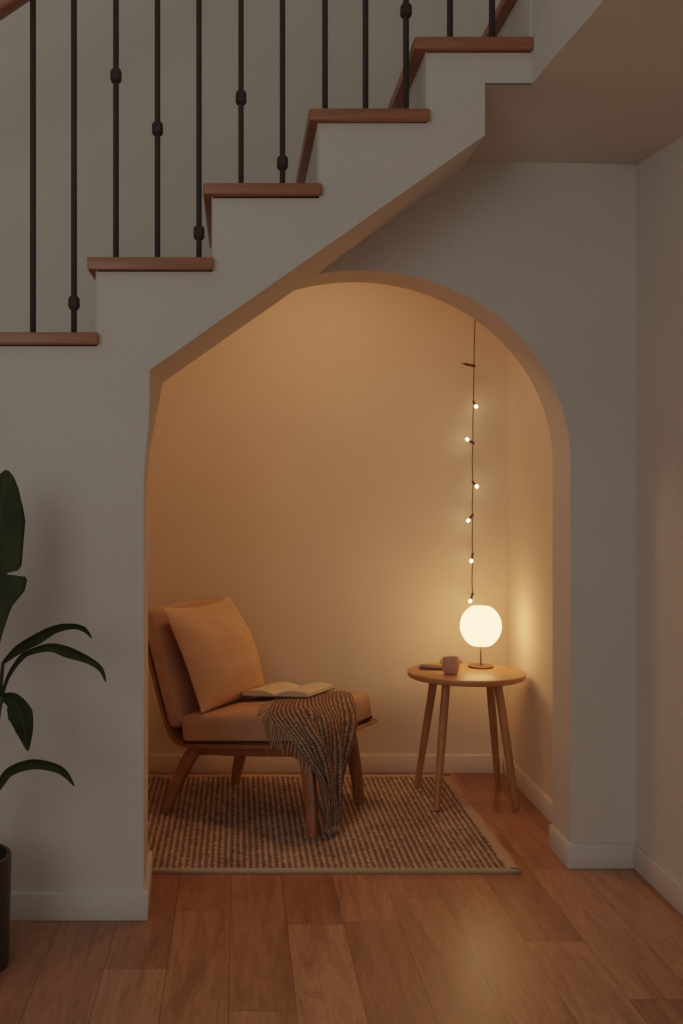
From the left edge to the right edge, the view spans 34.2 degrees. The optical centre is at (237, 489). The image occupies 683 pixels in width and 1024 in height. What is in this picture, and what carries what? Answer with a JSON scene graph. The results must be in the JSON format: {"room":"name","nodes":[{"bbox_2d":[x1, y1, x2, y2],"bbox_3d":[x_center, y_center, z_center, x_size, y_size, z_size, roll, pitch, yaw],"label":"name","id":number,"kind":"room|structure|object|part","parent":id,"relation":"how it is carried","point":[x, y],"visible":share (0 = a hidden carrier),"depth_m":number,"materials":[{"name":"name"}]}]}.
{"room":"home stair hallway","nodes":[
{"label":"home stair hallway","id":0,"kind":"room"},
{"bbox_2d":[0,0,500,331],"bbox_3d":[-0.525,-0.654,3.280,3.750,3.400,0.040,0,0,0],"label":"wall","id":1,"kind":"structure","parent":0,"point":[303,18],"depth_m":3.26,"materials":[{"name":"paint"}]},
{"bbox_2d":[0,0,531,891],"bbox_3d":[-0.190,-0.098,2.970,2.924,2.293,0.580,0,0,0],"label":"wall","id":2,"kind":"structure","parent":0,"point":[77,423],"depth_m":2.68,"materials":[{"name":"paint"}]},
{"bbox_2d":[10,851,151,920],"bbox_3d":[-0.809,1.012,2.826,1.182,0.068,0.317,0,0,0],"label":"baseboard","id":3,"kind":"structure","parent":2,"relation":"attached to","point":[24,906],"depth_m":2.67,"materials":[{"name":"paint"}]},
{"bbox_2d":[0,0,532,345],"bbox_3d":[-0.217,-0.634,2.960,1.865,1.284,0.596,0,0,0],"label":"staircase","id":4,"kind":"structure","parent":2,"relation":"on","point":[512,17],"depth_m":2.66,"materials":[{"name":"brown wood"}]},
{"bbox_2d":[0,0,494,331],"bbox_3d":[-0.214,-1.263,2.715,1.998,1.760,0.060,0,0,0],"label":"stair railing","id":5,"kind":"object","parent":4,"relation":"on","point":[7,7],"visible":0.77,"depth_m":2.71,"materials":[{"name":"metal"}]},
{"bbox_3d":[-0.214,-1.446,2.715,1.998,1.395,0.060,0,0,0],"label":"handrail","id":6,"kind":"part","parent":5,"relation":"part of","materials":[{"name":"brown wood"}]},
{"bbox_2d":[148,282,505,772],"bbox_3d":[0.250,-0.004,4.100,2.100,2.100,0.060,0,0,0],"label":"wall","id":7,"kind":"structure","parent":0,"point":[310,469],"depth_m":4.07,"materials":[{"name":"paint"}]},
{"bbox_2d":[148,754,502,772],"bbox_3d":[0.190,1.012,4.065,1.580,0.068,0.014,0,0,0],"label":"baseboard","id":8,"kind":"structure","parent":7,"relation":"attached to","point":[157,763],"depth_m":4.06,"materials":[{"name":"paint"}]},
{"bbox_2d":[0,773,682,1023],"bbox_3d":[-0.625,1.071,2.000,3.950,0.050,4.600,0,0,0],"label":"floor","id":9,"kind":"structure","parent":0,"point":[549,942],"depth_m":2.48,"materials":[{"name":"brown wood"}]},
{"bbox_2d":[0,470,105,971],"bbox_3d":[-0.574,0.501,2.397,0.573,1.091,0.290,0,0,0],"label":"potted plant","id":10,"kind":"object","parent":9,"relation":"on","point":[12,517],"visible":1,"depth_m":2.43,"materials":[{"name":"green plant"}]},
{"bbox_3d":[-0.549,0.627,2.400,0.077,0.354,0.014,0,0,0],"label":"stem","id":11,"kind":"part","parent":10,"relation":"part of","materials":[{"name":"green plant"}]},
{"bbox_3d":[-0.550,0.598,2.438,0.065,0.433,0.018,0,0,-15],"label":"stem","id":12,"kind":"part","parent":10,"relation":"part of","materials":[{"name":"green plant"}]},
{"bbox_3d":[-0.603,0.924,2.420,0.206,0.243,0.206,0,0,0],"label":"pot","id":13,"kind":"part","parent":10,"relation":"part of","materials":[{"name":"grey ceramic"}]},
{"bbox_2d":[148,774,520,873],"bbox_3d":[0.094,1.040,3.499,1.360,0.013,1.004,0,0,0],"label":"area rug","id":14,"kind":"object","parent":9,"relation":"on","point":[257,824],"visible":0.69,"depth_m":3.34,"materials":[{"name":"beige wicker"}]},
{"bbox_2d":[148,597,377,838],"bbox_3d":[0.058,0.709,3.623,0.667,0.650,0.478,0,0,31],"label":"lounge chair","id":15,"kind":"object","parent":14,"relation":"on","point":[235,728],"visible":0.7,"depth_m":3.54,"materials":[{"name":"brown wood"}]},
{"bbox_3d":[-0.167,0.926,3.542,0.155,0.216,0.055,0,0,2],"label":"leg","id":16,"kind":"part","parent":15,"relation":"part of","materials":[{"name":"brown wood"}]},
{"bbox_2d":[148,597,220,727],"bbox_3d":[-0.140,0.578,3.757,0.173,0.388,0.444,0,0,31],"label":"cushion","id":17,"kind":"object","parent":15,"relation":"on","point":[174,689],"depth_m":3.58,"materials":[{"name":"fabric"}]},
{"bbox_2d":[162,596,263,712],"bbox_3d":[-0.055,0.543,3.692,0.193,0.329,0.420,0,0,31],"label":"throw pillow","id":18,"kind":"object","parent":15,"relation":"on","point":[218,649],"visible":0.92,"depth_m":3.58,"materials":[{"name":"fabric"}]},
{"bbox_3d":[0.033,0.926,3.857,0.120,0.216,0.037,0,0,31],"label":"leg","id":19,"kind":"part","parent":15,"relation":"part of","materials":[{"name":"brown wood"}]},
{"bbox_3d":[0.037,0.816,3.443,0.378,0.066,0.028,0,0,31],"label":"rail","id":20,"kind":"part","parent":15,"relation":"part of","materials":[{"name":"brown wood"}]},
{"bbox_2d":[182,691,370,744],"bbox_3d":[0.131,0.744,3.594,0.482,0.151,0.444,0,0,31],"label":"seat cushion","id":21,"kind":"object","parent":15,"relation":"on","point":[237,722],"depth_m":3.48,"materials":[{"name":"fabric"}]},
{"bbox_2d":[241,682,334,697],"bbox_3d":[0.166,0.667,3.665,0.252,0.037,0.190,0,0,31],"label":"open book","id":22,"kind":"object","parent":15,"relation":"on","point":[278,689],"visible":1,"depth_m":3.62,"materials":[{"name":"paper"}]},
{"bbox_3d":[0.211,0.909,3.320,0.053,0.251,0.121,0,0,-27],"label":"leg","id":23,"kind":"part","parent":15,"relation":"part of","materials":[{"name":"brown wood"}]},
{"bbox_2d":[257,691,357,835],"bbox_3d":[0.219,0.846,3.449,0.315,0.371,0.422,0,0,3],"label":"throw blanket","id":24,"kind":"object","parent":15,"relation":"on","point":[322,728],"visible":0.94,"depth_m":3.32,"materials":[{"name":"grey fabric"}]},
{"bbox_3d":[0.374,0.909,3.651,0.097,0.251,0.037,0,0,31],"label":"leg","id":25,"kind":"part","parent":15,"relation":"part of","materials":[{"name":"brown wood"}]},
{"bbox_2d":[407,662,525,810],"bbox_3d":[0.774,0.831,3.734,0.395,0.433,0.398,0,0,0],"label":"side table","id":26,"kind":"object","parent":9,"relation":"on","point":[494,679],"visible":0.91,"depth_m":3.63,"materials":[{"name":"brown wood"}]},
{"bbox_3d":[0.654,0.833,3.817,0.091,0.404,0.028,0,0,32],"label":"leg","id":27,"kind":"part","parent":26,"relation":"part of","materials":[{"name":"brown wood"}]},
{"bbox_2d":[419,664,441,669],"bbox_3d":[0.667,0.610,3.785,0.084,0.009,0.060,0,0,12],"label":"notebook","id":28,"kind":"object","parent":26,"relation":"on","point":[422,666],"visible":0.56,"depth_m":3.76,"materials":[{"name":"brown paper"}]},
{"bbox_3d":[0.667,0.833,3.596,0.029,0.407,0.136,0,0,26],"label":"leg","id":29,"kind":"part","parent":26,"relation":"part of","materials":[{"name":"brown wood"}]},
{"bbox_2d":[440,656,461,674],"bbox_3d":[0.711,0.586,3.675,0.058,0.056,0.058,0,0,-45],"label":"mug","id":30,"kind":"object","parent":26,"relation":"on","point":[450,665],"visible":1,"depth_m":3.65,"materials":[{"name":"pink ceramic"}]},
{"bbox_2d":[460,606,501,668],"bbox_3d":[0.842,0.509,3.815,0.141,0.211,0.140,0,0,0],"label":"table lamp","id":31,"kind":"object","parent":26,"relation":"on","point":[480,626],"visible":1,"depth_m":3.77,"materials":[{"name":"white glass"}]},
{"bbox_3d":[0.842,0.568,3.815,0.005,0.081,0.006,0,0,45],"label":"stem","id":32,"kind":"part","parent":31,"relation":"part of","materials":[{"name":"brown wood"}]},
{"bbox_3d":[0.842,0.471,3.815,0.141,0.135,0.140,0,0,0],"label":"lamp shade","id":33,"kind":"part","parent":31,"relation":"part of","materials":[{"name":"white glass"}]},
{"bbox_3d":[0.893,0.839,3.847,0.029,0.418,0.115,0,0,32],"label":"leg","id":34,"kind":"part","parent":26,"relation":"part of","materials":[{"name":"brown wood"}]},
{"bbox_3d":[0.884,0.839,3.628,0.029,0.417,0.098,0,0,-40],"label":"leg","id":35,"kind":"part","parent":26,"relation":"part of","materials":[{"name":"brown wood"}]},
{"bbox_2d":[296,162,635,842],"bbox_3d":[0.603,0.052,3.133,1.020,1.988,0.174,0,0,0],"label":"wall","id":36,"kind":"structure","parent":0,"point":[542,256],"depth_m":3.05,"materials":[{"name":"paint"}]},
{"bbox_2d":[549,824,636,868],"bbox_3d":[1.006,1.012,3.127,0.194,0.068,0.186,0,0,0],"label":"baseboard","id":37,"kind":"structure","parent":36,"relation":"attached to","point":[572,855],"depth_m":3.03,"materials":[{"name":"paint"}]},
{"bbox_2d":[506,347,552,799],"bbox_3d":[1.022,-0.004,3.645,0.060,2.100,0.850,0,0,0],"label":"wall","id":38,"kind":"structure","parent":0,"point":[529,463],"depth_m":3.75,"materials":[{"name":"paint"}]},
{"bbox_2d":[504,756,552,823],"bbox_3d":[0.987,1.012,3.639,0.014,0.068,0.837,0,0,0],"label":"baseboard","id":39,"kind":"structure","parent":38,"relation":"attached to","point":[526,785],"depth_m":3.65,"materials":[{"name":"paint"}]},
{"bbox_2d":[532,0,602,83],"bbox_3d":[0.966,-1.647,1.540,0.500,1.415,2.280,0,0,0],"label":"wall","id":40,"kind":"structure","parent":0,"point":[554,22],"depth_m":2.50,"materials":[{"name":"paint"}]},
{"bbox_2d":[467,0,682,163],"bbox_3d":[0.861,-0.918,1.730,0.522,0.138,2.660,0,0,0],"label":"ceiling","id":41,"kind":"structure","parent":0,"point":[613,93],"depth_m":2.65,"materials":[{"name":"paint"}]},
{"bbox_2d":[636,137,682,883],"bbox_3d":[1.143,-0.104,1.910,0.080,2.300,2.620,0,0,0],"label":"wall","id":42,"kind":"structure","parent":0,"point":[659,177],"depth_m":2.87,"materials":[{"name":"paint"}]},
{"bbox_2d":[634,845,682,915],"bbox_3d":[1.097,1.012,1.817,0.014,0.068,2.434,0,0,0],"label":"baseboard","id":43,"kind":"structure","parent":42,"relation":"attached to","point":[658,877],"depth_m":2.85,"materials":[{"name":"paint"}]},
{"bbox_3d":[0.200,-0.934,3.685,1.800,0.040,0.770,0,0,0],"label":"ceiling","id":44,"kind":"structure","parent":0,"visible":0},
{"bbox_2d":[462,320,477,602],"bbox_3d":[0.848,-0.284,4.021,0.061,1.392,0.020,0,0,0],"label":"string lights","id":45,"kind":"object","parent":44,"relation":"hanging from","point":[473,365],"visible":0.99,"depth_m":4.02,"materials":[{"name":"brown metal"}]},
{"bbox_2d":[462,362,475,366],"bbox_3d":[0.843,-0.457,4.022,0.052,0.018,0.018,0,0,0],"label":"hook","id":46,"kind":"object","parent":45,"relation":"attached to","point":[467,364],"depth_m":4.02,"materials":[{"name":"brown metal"}]}
]}

